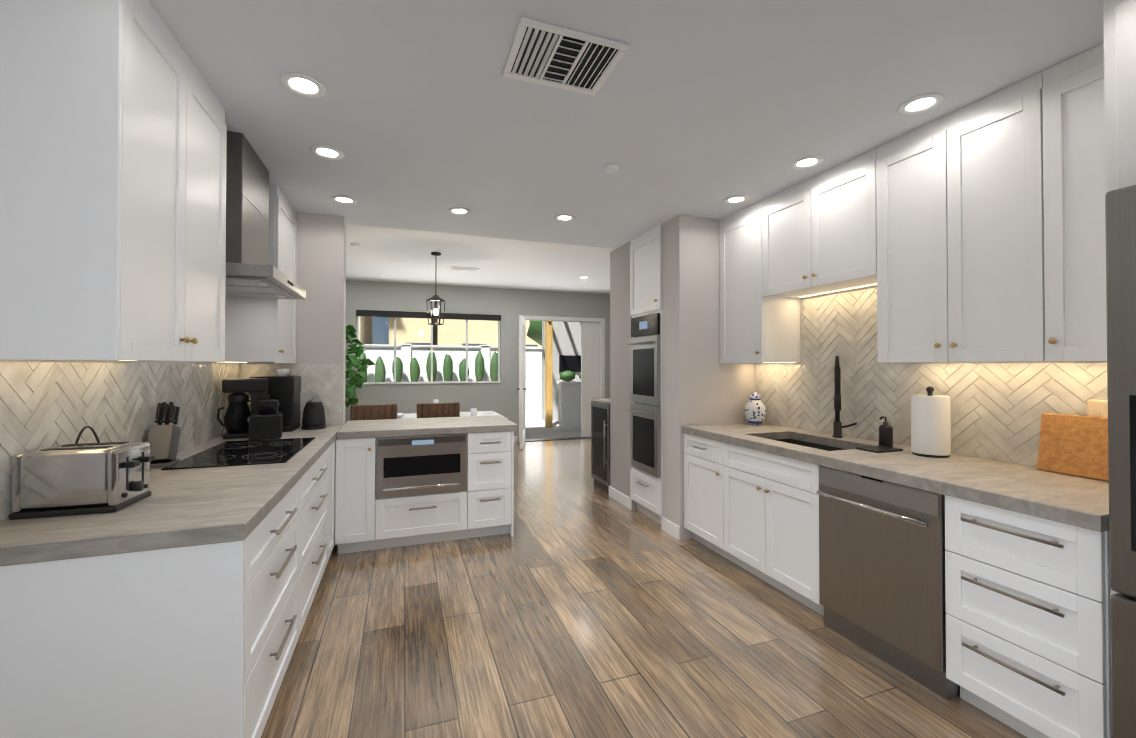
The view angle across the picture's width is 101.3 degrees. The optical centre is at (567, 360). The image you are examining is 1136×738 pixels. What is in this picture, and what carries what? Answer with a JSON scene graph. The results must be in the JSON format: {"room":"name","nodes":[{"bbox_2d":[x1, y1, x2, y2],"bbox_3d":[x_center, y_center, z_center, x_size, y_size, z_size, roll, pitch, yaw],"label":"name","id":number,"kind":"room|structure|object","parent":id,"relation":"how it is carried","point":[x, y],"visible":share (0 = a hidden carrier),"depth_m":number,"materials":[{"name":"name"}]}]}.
{"room":"kitchen","nodes":[
{"label":"kitchen","id":0,"kind":"room"},
{"bbox_2d":[0,360,238,520],"bbox_3d":[-1.440,0.091,0.341,0.150,2.600,7.000,0,-1,-20],"label":"wall","id":1,"kind":"structure","parent":0,"point":[137,361],"depth_m":2.01,"materials":[{"name":"paint"}]},
{"bbox_2d":[0,0,226,361],"bbox_3d":[-1.630,-0.595,1.723,0.405,1.194,0.882,0,-1,-20],"label":"upper cabinet","id":2,"kind":"object","parent":1,"relation":"attached to","point":[113,136],"visible":1,"depth_m":1.36,"materials":[{"name":"white wood"}]},
{"bbox_2d":[0,362,239,520],"bbox_3d":[-2.063,0.256,2.345,0.011,0.489,2.476,0,-1,-20],"label":"backsplash","id":3,"kind":"structure","parent":1,"relation":"attached to","point":[43,405],"depth_m":1.88,"materials":[{"name":"tile"}]},
{"bbox_2d":[225,184,296,363],"bbox_3d":[-2.198,-0.580,3.325,0.405,1.192,0.577,0,-1,-20],"label":"upper cabinet","id":4,"kind":"object","parent":1,"relation":"attached to","point":[260,329],"visible":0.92,"depth_m":3.10,"materials":[{"name":"white wood"}]},
{"bbox_2d":[225,131,305,299],"bbox_3d":[-1.883,-0.795,2.660,0.553,0.774,0.850,0,-1,-20],"label":"range hood","id":5,"kind":"object","parent":1,"relation":"attached to","point":[251,272],"visible":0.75,"depth_m":2.48,"materials":[{"name":"silver metal"}]},
{"bbox_2d":[239,212,345,538],"bbox_3d":[-2.177,0.125,3.714,0.715,2.600,0.150,0,-1,-20],"label":"wall","id":6,"kind":"structure","parent":0,"point":[321,307],"depth_m":3.72,"materials":[{"name":"paint"}]},
{"bbox_2d":[241,364,342,426],"bbox_3d":[-2.145,0.269,3.636,0.696,0.489,0.011,0,-1,-20],"label":"backsplash","id":7,"kind":"object","parent":6,"relation":"attached to","point":[323,383],"visible":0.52,"depth_m":3.69,"materials":[{"name":"tile"}]},
{"bbox_2d":[345,280,609,441],"bbox_3d":[-2.069,0.081,8.172,8.100,2.780,0.180,0,-1,-20],"label":"wall","id":8,"kind":"structure","parent":0,"point":[386,296],"depth_m":8.24,"materials":[{"name":"paint"}]},
{"bbox_2d":[356,310,500,384],"bbox_3d":[-2.340,-0.220,8.010,2.376,1.216,0.150,0,-1,-20],"label":"window","id":9,"kind":"structure","parent":8,"relation":"in","point":[402,314],"depth_m":8.01,"materials":[{"name":"white"}]},
{"bbox_2d":[517,315,604,448],"bbox_3d":[-0.089,0.319,8.459,1.915,2.310,0.960,0,-1,-20],"label":"patio door","id":10,"kind":"structure","parent":8,"relation":"in","point":[592,358],"depth_m":8.99,"materials":[{"name":"white"}]},
{"bbox_2d":[346,224,614,294],"bbox_3d":[-1.412,-1.413,6.335,8.200,0.170,4.110,0,-1,-20],"label":"ceiling","id":11,"kind":"structure","parent":0,"point":[384,254],"depth_m":6.22,"materials":[{"name":"white paint"}]},
{"bbox_2d":[350,243,359,246],"bbox_3d":[-2.428,-1.323,5.311,0.096,0.030,0.096,0,-1,-20],"label":"smoke detector","id":12,"kind":"object","parent":11,"relation":"attached to","point":[355,244],"visible":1,"depth_m":5.28,"materials":[{"name":"white plastic"}]},
{"bbox_2d":[426,252,444,324],"bbox_3d":[-1.630,-0.891,5.749,0.230,0.885,0.202,0,-1,-20],"label":"pendant light","id":13,"kind":"object","parent":11,"relation":"hanging from","point":[435,298],"visible":1,"depth_m":5.73,"materials":[{"name":"black metal"}]},
{"bbox_2d":[450,266,479,270],"bbox_3d":[-1.474,-1.318,6.658,0.400,0.012,0.200,0,-1,-20],"label":"ceiling vent","id":14,"kind":"object","parent":11,"relation":"in","point":[463,268],"visible":0.98,"depth_m":6.62,"materials":[{"name":"white metal"}]},
{"bbox_2d":[610,241,636,509],"bbox_3d":[0.886,0.137,4.851,0.750,2.600,0.495,0,-1,-20],"label":"wall","id":15,"kind":"structure","parent":0,"point":[620,394],"depth_m":4.72,"materials":[{"name":"grey paint"}]},
{"bbox_2d":[609,486,631,509],"bbox_3d":[0.523,1.381,4.717,0.015,0.110,0.510,0,-1,-20],"label":"baseboard","id":16,"kind":"structure","parent":15,"relation":"attached to","point":[621,498],"depth_m":4.68,"materials":[{"name":"white wood"}]},
{"bbox_2d":[149,0,1103,248],"bbox_3d":[0.490,-1.378,0.972,8.200,0.350,7.270,0,-1,-20],"label":"ceiling","id":17,"kind":"structure","parent":0,"point":[423,115],"depth_m":2.08,"materials":[{"name":"paint"}]},
{"bbox_2d":[280,73,325,97],"bbox_3d":[-1.141,-1.188,2.010,0.176,0.008,0.176,0,-1,-20],"label":"recessed light","id":18,"kind":"object","parent":17,"relation":"in","point":[300,84],"visible":1,"depth_m":2.00,"materials":[{"name":"white"}]},
{"bbox_2d":[310,145,343,159],"bbox_3d":[-1.365,-1.181,2.641,0.176,0.008,0.176,0,-1,-20],"label":"recessed light","id":19,"kind":"object","parent":17,"relation":"in","point":[327,152],"visible":0.98,"depth_m":2.64,"materials":[{"name":"white"}]},
{"bbox_2d":[331,195,356,204],"bbox_3d":[-1.632,-1.174,3.395,0.176,0.008,0.176,0,-1,-20],"label":"recessed light","id":20,"kind":"object","parent":17,"relation":"in","point":[341,199],"visible":0.98,"depth_m":3.39,"materials":[{"name":"white"}]},
{"bbox_2d":[448,207,470,214],"bbox_3d":[-0.850,-1.171,3.641,0.176,0.008,0.176,0,-1,-20],"label":"recessed light","id":21,"kind":"object","parent":17,"relation":"in","point":[458,211],"visible":0.98,"depth_m":3.64,"materials":[{"name":"white plastic"}]},
{"bbox_2d":[554,214,574,221],"bbox_3d":[-0.027,-1.169,3.805,0.176,0.008,0.176,0,-1,-20],"label":"recessed light","id":22,"kind":"object","parent":17,"relation":"in","point":[564,217],"visible":1,"depth_m":3.80,"materials":[{"name":"white"}]},
{"bbox_2d":[502,17,629,95],"bbox_3d":[-0.021,-1.187,1.845,0.420,0.015,0.340,0,-1,-20],"label":"ceiling vent","id":23,"kind":"object","parent":17,"relation":"in","point":[546,54],"visible":1,"depth_m":1.82,"materials":[{"name":"grey metal"}]},
{"bbox_2d":[603,163,618,173],"bbox_3d":[0.263,-1.168,2.837,0.096,0.030,0.096,0,-1,-20],"label":"smoke detector","id":24,"kind":"object","parent":17,"relation":"attached to","point":[611,168],"visible":1,"depth_m":2.81,"materials":[{"name":"white plastic"}]},
{"bbox_2d":[723,195,748,203],"bbox_3d":[1.224,-1.174,3.390,0.176,0.008,0.176,0,-1,-20],"label":"recessed light","id":25,"kind":"object","parent":17,"relation":"in","point":[736,199],"visible":0.98,"depth_m":3.39,"materials":[{"name":"white glass"}]},
{"bbox_2d":[791,156,823,168],"bbox_3d":[1.422,-1.180,2.771,0.176,0.008,0.176,0,-1,-20],"label":"recessed light","id":26,"kind":"object","parent":17,"relation":"in","point":[806,162],"visible":1,"depth_m":2.77,"materials":[{"name":"white"}]},
{"bbox_2d":[897,93,944,114],"bbox_3d":[1.630,-1.187,2.155,0.176,0.008,0.176,0,-1,-20],"label":"recessed light","id":27,"kind":"object","parent":17,"relation":"in","point":[920,104],"visible":1,"depth_m":2.15,"materials":[{"name":"white"}]},
{"bbox_2d":[261,438,1027,737],"bbox_3d":[-0.197,1.477,2.880,8.200,0.120,11.380,0,-1,-20],"label":"floor","id":28,"kind":"structure","parent":0,"point":[579,604],"depth_m":2.29,"materials":[{"name":"brown wood"}]},
{"bbox_2d":[0,475,303,737],"bbox_3d":[-1.466,0.976,1.698,0.707,0.856,0.848,0,-1,-20],"label":"base cabinet","id":29,"kind":"object","parent":28,"relation":"on","point":[199,641],"depth_m":1.35,"materials":[{"name":"white wood"}]},
{"bbox_2d":[0,425,342,565],"bbox_3d":[-1.733,0.529,2.465,0.715,0.053,2.487,0,-1,-20],"label":"countertop","id":30,"kind":"structure","parent":29,"relation":"on","point":[177,508],"depth_m":1.48,"materials":[{"name":"stone"}]},
{"bbox_2d":[8,426,154,519],"bbox_3d":[-1.655,0.368,1.688,0.306,0.253,0.451,0,-1,-20],"label":"toaster","id":31,"kind":"object","parent":30,"relation":"on","point":[76,478],"visible":1,"depth_m":1.49,"materials":[{"name":"silver metal"}]},
{"bbox_2d":[147,402,180,468],"bbox_3d":[-1.953,0.351,2.250,0.100,0.298,0.176,0,-1,-20],"label":"knife block","id":32,"kind":"object","parent":30,"relation":"on","point":[163,437],"visible":0.96,"depth_m":2.23,"materials":[{"name":"silver metal"}]},
{"bbox_2d":[161,437,315,469],"bbox_3d":[-1.756,0.499,2.591,0.500,0.009,0.820,0,-1,-20],"label":"cooktop","id":33,"kind":"object","parent":30,"relation":"in","point":[246,452],"visible":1,"depth_m":2.46,"materials":[{"name":"black glass"}]},
{"bbox_2d":[217,378,268,438],"bbox_3d":[-2.194,0.315,3.145,0.287,0.390,0.190,0,-1,-30],"label":"coffee maker","id":34,"kind":"object","parent":30,"relation":"on","point":[239,412],"visible":0.83,"depth_m":3.08,"materials":[{"name":"black plastic"}]},
{"bbox_2d":[248,399,282,439],"bbox_3d":[-1.995,0.381,3.069,0.190,0.255,0.140,0,-1,-30],"label":"coffee grinder","id":35,"kind":"object","parent":30,"relation":"on","point":[266,421],"visible":1,"depth_m":3.02,"materials":[{"name":"black plastic"}]},
{"bbox_2d":[248,369,300,431],"bbox_3d":[-2.200,0.285,3.444,0.356,0.455,0.270,0,-1,-20],"label":"espresso machine","id":36,"kind":"object","parent":30,"relation":"on","point":[284,390],"visible":0.6,"depth_m":3.37,"materials":[{"name":"black plastic"}]},
{"bbox_2d":[301,397,325,429],"bbox_3d":[-1.946,0.395,3.575,0.170,0.237,0.219,0,-1,-20],"label":"kettle","id":37,"kind":"object","parent":30,"relation":"on","point":[313,418],"visible":1,"depth_m":3.50,"materials":[{"name":"black plastic"}]},
{"bbox_2d":[304,444,331,622],"bbox_3d":[-1.765,0.985,2.540,0.707,0.856,0.940,0,-1,-20],"label":"base cabinet","id":38,"kind":"object","parent":28,"relation":"on","point":[318,479],"depth_m":2.66,"materials":[{"name":"white wood"}]},
{"bbox_2d":[332,440,335,549],"bbox_3d":[-1.955,0.990,3.075,0.707,0.856,0.316,0,-1,-20],"label":"base cabinet","id":39,"kind":"object","parent":28,"relation":"on","point":[334,443],"depth_m":3.29,"materials":[{"name":"white wood"}]},
{"bbox_2d":[335,438,378,553],"bbox_3d":[-1.654,0.997,3.694,0.266,0.856,0.640,0,-1,-20],"label":"base cabinet","id":40,"kind":"object","parent":28,"relation":"on","point":[367,520],"depth_m":3.41,"materials":[{"name":"white wood"}]},
{"bbox_2d":[336,415,517,439],"bbox_3d":[-1.162,0.544,3.921,1.330,0.053,0.750,0,-1,-20],"label":"countertop","id":41,"kind":"structure","parent":40,"relation":"on","point":[356,429],"depth_m":3.71,"materials":[{"name":"stone"}]},
{"bbox_2d":[345,324,375,406],"bbox_3d":[-3.445,0.353,6.907,1.112,2.211,1.057,0,-1,-20],"label":"potted plant","id":42,"kind":"object","parent":28,"relation":"on","point":[353,384],"visible":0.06,"depth_m":6.94,"materials":[{"name":"green plant"}]},
{"bbox_2d":[350,404,396,420],"bbox_3d":[-1.997,0.937,4.819,0.460,1.001,0.472,0,-1,-20],"label":"chair","id":43,"kind":"object","parent":28,"relation":"on","point":[372,412],"visible":0.31,"depth_m":4.60,"materials":[{"name":"brown wood"}]},
{"bbox_2d":[379,491,466,548],"bbox_3d":[-1.185,1.226,3.858,0.730,0.400,0.640,0,-1,-20],"label":"base cabinet","id":44,"kind":"object","parent":28,"relation":"on","point":[438,517],"depth_m":3.56,"materials":[{"name":"white wood"}]},
{"bbox_2d":[376,433,466,498],"bbox_3d":[-1.177,0.797,3.750,0.660,0.447,0.518,0,-1,-20],"label":"microwave","id":45,"kind":"object","parent":44,"relation":"in","point":[418,465],"visible":0.98,"depth_m":3.54,"materials":[{"name":"silver metal"}]},
{"bbox_2d":[417,402,459,417],"bbox_3d":[-1.412,0.939,5.026,0.460,1.001,0.472,0,-1,-20],"label":"chair","id":46,"kind":"object","parent":28,"relation":"on","point":[430,410],"visible":0.17,"depth_m":4.81,"materials":[{"name":"brown wood"}]},
{"bbox_2d":[397,411,507,418],"bbox_3d":[-1.677,1.063,5.712,1.700,0.765,0.960,0,-1,-20],"label":"dining table","id":47,"kind":"object","parent":28,"relation":"on","point":[462,414],"visible":0.1,"depth_m":5.96,"materials":[{"name":"white"}]},
{"bbox_2d":[397,413,404,417],"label":"decor","id":48,"kind":"object","parent":47,"relation":"on","point":[399,415],"depth_m":5.59,"materials":[{"name":"white ceramic"}]},
{"bbox_2d":[470,408,476,415],"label":"decor","id":49,"kind":"object","parent":47,"relation":"on","point":[472,410],"depth_m":5.76,"materials":[{"name":"white ceramic"}]},
{"bbox_2d":[465,431,513,537],"bbox_3d":[-0.726,1.000,4.034,0.370,0.856,0.660,0,-1,-20],"label":"base cabinet","id":50,"kind":"object","parent":28,"relation":"on","point":[490,455],"depth_m":3.73,"materials":[{"name":"white wood"}]},
{"bbox_2d":[591,398,609,492],"bbox_3d":[0.610,0.942,5.302,0.643,1.000,0.525,0,-1,-20],"label":"beverage cooler","id":51,"kind":"object","parent":28,"relation":"on","point":[600,441],"visible":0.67,"depth_m":5.18,"materials":[{"name":"black glass"}]},
{"bbox_2d":[630,224,662,523],"bbox_3d":[1.022,0.133,4.339,0.776,2.597,0.556,0,-1,-20],"label":"tall cabinet","id":52,"kind":"object","parent":28,"relation":"on","point":[646,492],"visible":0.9,"depth_m":4.17,"materials":[{"name":"white wood"}]},
{"bbox_2d":[627,313,660,477],"bbox_3d":[0.929,0.296,4.305,0.634,1.410,0.490,0,-1,-20],"label":"double wall oven","id":53,"kind":"object","parent":52,"relation":"in","point":[645,406],"visible":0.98,"depth_m":4.16,"materials":[{"name":"silver metal"}]},
{"bbox_2d":[684,433,811,568],"bbox_3d":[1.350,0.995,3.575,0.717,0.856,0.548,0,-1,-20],"label":"base cabinet","id":54,"kind":"object","parent":28,"relation":"on","point":[754,512],"depth_m":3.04,"materials":[{"name":"white wood"}]},
{"bbox_2d":[682,422,1108,531],"bbox_3d":[1.647,0.532,2.721,0.732,0.053,2.365,0,-1,-20],"label":"countertop","id":55,"kind":"structure","parent":54,"relation":"on","point":[1078,501],"depth_m":2.08,"materials":[{"name":"stone"}]},
{"bbox_2d":[744,390,766,424],"bbox_3d":[1.523,0.376,3.788,0.170,0.280,0.170,0,-1,-20],"label":"ginger jar","id":56,"kind":"object","parent":55,"relation":"on","point":[755,411],"visible":1,"depth_m":3.74,"materials":[{"name":"blue"}]},
{"bbox_2d":[774,438,847,450],"bbox_3d":[1.540,0.664,3.003,0.434,0.202,0.719,0,-1,-20],"label":"sink","id":57,"kind":"object","parent":55,"relation":"in","point":[812,445],"depth_m":3.23,"materials":[{"name":"grey metal"}]},
{"bbox_2d":[832,356,856,437],"bbox_3d":[1.811,0.236,3.087,0.154,0.546,0.116,0,-1,-20],"label":"faucet","id":58,"kind":"object","parent":55,"relation":"on","point":[837,428],"visible":1,"depth_m":3.05,"materials":[{"name":"black metal"}]},
{"bbox_2d":[856,445,902,452],"bbox_3d":[1.761,0.498,2.635,0.200,0.012,0.130,0,-1,-20],"label":"mat","id":59,"kind":"object","parent":55,"relation":"on","point":[879,449],"visible":0.98,"depth_m":2.61,"materials":[{"name":"black plastic"}]},
{"bbox_2d":[879,416,892,446],"bbox_3d":[1.865,0.415,2.742,0.083,0.181,0.069,0,-1,-20],"label":"soap dispenser","id":60,"kind":"object","parent":59,"relation":"on","point":[885,433],"visible":0.83,"depth_m":2.72,"materials":[{"name":"black plastic"}]},
{"bbox_2d":[911,386,950,457],"bbox_3d":[1.940,0.319,2.493,0.168,0.368,0.168,0,-1,-20],"label":"paper towel","id":61,"kind":"object","parent":55,"relation":"on","point":[930,424],"visible":1,"depth_m":2.43,"materials":[{"name":"white paper"}]},
{"bbox_2d":[1037,399,1108,480],"bbox_3d":[2.246,0.331,1.954,0.086,0.330,0.400,0,-1,-20],"label":"cutting boards","id":62,"kind":"object","parent":55,"relation":"on","point":[1075,445],"visible":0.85,"depth_m":2.01,"materials":[{"name":"brown wood"}]},
{"bbox_2d":[816,465,959,699],"bbox_3d":[1.708,0.983,2.303,0.660,0.855,0.602,0,-1,-20],"label":"dishwasher","id":63,"kind":"object","parent":28,"relation":"on","point":[882,568],"visible":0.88,"depth_m":2.14,"materials":[{"name":"silver metal"}]},
{"bbox_2d":[945,495,1111,737],"bbox_3d":[1.954,0.977,1.818,0.754,0.857,0.466,0,-1,-20],"label":"base cabinet","id":64,"kind":"object","parent":28,"relation":"on","point":[1028,647],"visible":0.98,"depth_m":1.67,"materials":[{"name":"white wood"}]},
{"bbox_2d":[1103,0,1118,595],"bbox_3d":[2.069,0.105,1.602,0.687,2.597,0.030,0,-1,-20],"label":"panel","id":65,"kind":"object","parent":28,"relation":"on","point":[1110,100],"depth_m":1.50,"materials":[{"name":"white wood"}]},
{"bbox_2d":[1105,185,1135,737],"bbox_3d":[2.137,0.436,1.088,0.806,1.925,0.966,0,-1,-20],"label":"refrigerator","id":66,"kind":"object","parent":28,"relation":"on","point":[1120,214],"visible":1,"depth_m":1.40,"materials":[{"name":"silver metal"}]},
{"bbox_2d":[662,214,755,539],"bbox_3d":[1.201,0.128,3.965,0.750,2.600,0.265,0,-1,-20],"label":"wall","id":67,"kind":"structure","parent":0,"point":[701,385],"depth_m":3.80,"materials":[{"name":"paint"}]},
{"bbox_2d":[661,517,679,540],"bbox_3d":[0.841,1.371,3.822,0.015,0.110,0.270,0,-1,-20],"label":"baseboard","id":68,"kind":"structure","parent":67,"relation":"attached to","point":[672,529],"depth_m":3.81,"materials":[{"name":"white wood"}]},
{"bbox_2d":[756,285,1106,444],"bbox_3d":[2.435,0.106,1.833,0.150,2.600,7.220,0,-1,-20],"label":"wall","id":69,"kind":"structure","parent":0,"point":[856,289],"depth_m":2.62,"materials":[{"name":"paint"}]},
{"bbox_2d":[719,200,800,363],"bbox_3d":[1.491,-0.576,3.676,0.395,1.192,0.482,0,-1,-20],"label":"upper cabinet","id":70,"kind":"object","parent":69,"relation":"attached to","point":[756,326],"visible":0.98,"depth_m":3.52,"materials":[{"name":"white wood"}]},
{"bbox_2d":[762,148,876,297],"bbox_3d":[1.717,-0.825,3.041,0.395,0.707,0.866,0,-1,-20],"label":"upper cabinet","id":71,"kind":"object","parent":69,"relation":"attached to","point":[819,234],"visible":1,"depth_m":2.92,"materials":[{"name":"white wood"}]},
{"bbox_2d":[801,287,921,363],"bbox_3d":[1.899,-0.224,3.100,0.011,0.484,0.860,0,-1,-20],"label":"backsplash","id":72,"kind":"structure","parent":69,"relation":"attached to","point":[843,326],"depth_m":3.18,"materials":[{"name":"tile"}]},
{"bbox_2d":[755,363,1107,466],"bbox_3d":[1.987,0.261,2.844,0.011,0.489,2.365,0,-1,-20],"label":"backsplash","id":73,"kind":"structure","parent":69,"relation":"attached to","point":[997,410],"depth_m":2.53,"materials":[{"name":"tile"}]},
{"bbox_2d":[876,72,1044,362],"bbox_3d":[1.981,-0.590,2.295,0.395,1.192,0.708,0,-1,-20],"label":"upper cabinet","id":74,"kind":"object","parent":69,"relation":"attached to","point":[960,234],"visible":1,"depth_m":2.17,"materials":[{"name":"white wood"}]},
{"bbox_2d":[1042,43,1106,360],"bbox_3d":[2.150,-0.595,1.818,0.395,1.192,0.301,0,-1,-20],"label":"upper cabinet","id":75,"kind":"object","parent":69,"relation":"attached to","point":[1074,192],"visible":0.77,"depth_m":1.82,"materials":[{"name":"white wood"}]},
{"bbox_2d":[1115,0,1135,188],"bbox_3d":[2.216,-0.870,1.127,0.735,0.657,0.978,0,-1,-20],"label":"upper cabinet","id":76,"kind":"object","parent":69,"relation":"attached to","point":[1125,13],"visible":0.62,"depth_m":1.45,"materials":[{"name":"white wood"}]},
{"label":"outside","id":77,"kind":"structure","parent":0,"visible":0},
{"bbox_2d":[525,416,580,438],"bbox_3d":[-6.127,1.699,23.482,32.000,0.100,31.420,0,-1,-20],"label":"ground","id":78,"kind":"structure","parent":77,"point":[535,428],"depth_m":10.14,"materials":[{"name":"concrete"}]},
{"bbox_2d":[359,352,366,381],"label":"cactus","id":79,"kind":"object","parent":78,"relation":"on","point":[364,374],"depth_m":11.10,"materials":[{"name":"green plant"}]},
{"bbox_2d":[359,316,371,343],"bbox_3d":[-12.969,-2.066,18.132,10.300,7.320,7.800,0,-1,-20],"label":"neighbour","id":80,"kind":"structure","parent":78,"relation":"on","point":[368,338],"depth_m":18.75,"materials":[{"name":"beige paint"}]},
{"bbox_2d":[375,356,385,381],"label":"cactus","id":81,"kind":"object","parent":78,"relation":"on","point":[381,377],"depth_m":11.23,"materials":[{"name":"green plant"}]},
{"bbox_2d":[392,357,402,381],"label":"cactus","id":82,"kind":"object","parent":78,"relation":"on","point":[399,373],"depth_m":11.36,"materials":[{"name":"green plant"}]},
{"bbox_2d":[410,357,419,381],"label":"cactus","id":83,"kind":"object","parent":78,"relation":"on","point":[414,362],"depth_m":11.49,"materials":[{"name":"green plant"}]},
{"bbox_2d":[426,352,436,381],"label":"cactus","id":84,"kind":"object","parent":78,"relation":"on","point":[428,366],"depth_m":11.64,"materials":[{"name":"green plant"}]},
{"bbox_2d":[443,354,452,380],"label":"cactus","id":85,"kind":"object","parent":78,"relation":"on","point":[446,365],"depth_m":11.76,"materials":[{"name":"green plant"}]},
{"bbox_2d":[363,344,541,416],"bbox_3d":[-2.252,0.551,12.570,24.240,1.970,0.300,0,-1,-20],"label":"fence","id":86,"kind":"object","parent":78,"relation":"on","point":[533,397],"depth_m":12.24,"materials":[{"name":"white"}]},
{"bbox_2d":[459,359,468,380],"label":"cactus","id":87,"kind":"object","parent":78,"relation":"on","point":[462,364],"depth_m":11.88,"materials":[{"name":"green plant"}]},
{"bbox_2d":[389,317,541,346],"bbox_3d":[-4.093,-2.118,22.874,9.400,7.520,7.800,0,-1,-20],"label":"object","id":88,"kind":"structure","parent":78,"relation":"on","point":[460,329],"depth_m":18.89,"materials":[{"name":"beige paint"}]},
{"bbox_2d":[475,350,484,380],"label":"cactus","id":89,"kind":"object","parent":78,"relation":"on","point":[479,371],"depth_m":12.02,"materials":[{"name":"green plant"}]},
{"bbox_2d":[433,319,541,345],"bbox_3d":[-4.242,-1.468,15.144,20.561,6.062,4.402,0,-1,-20],"label":"trees","id":90,"kind":"object","parent":78,"relation":"on","point":[534,332],"visible":0.02,"depth_m":15.84,"materials":[{"name":"green plant"}]},
{"bbox_2d":[490,352,497,380],"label":"cactus","id":91,"kind":"object","parent":78,"relation":"on","point":[493,370],"depth_m":12.14,"materials":[{"name":"green plant"}]},
{"bbox_2d":[545,321,552,427],"bbox_3d":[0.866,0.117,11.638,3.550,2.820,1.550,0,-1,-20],"label":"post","id":92,"kind":"object","parent":78,"relation":"on","point":[548,374],"visible":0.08,"depth_m":10.61,"materials":[{"name":"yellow wood"}]},
{"bbox_2d":[542,321,580,420],"bbox_3d":[1.084,0.052,12.668,3.650,2.970,0.255,0,-1,-20],"label":"wall","id":93,"kind":"structure","parent":78,"relation":"on","point":[566,346],"depth_m":12.14,"materials":[{"name":"paint"}]},
{"bbox_2d":[557,370,580,429],"bbox_3d":[1.154,0.851,10.698,2.890,1.334,0.260,0,-1,-20],"label":"planter","id":94,"kind":"object","parent":78,"relation":"on","point":[569,404],"visible":0.27,"depth_m":10.21,"materials":[{"name":"white"}]}
]}

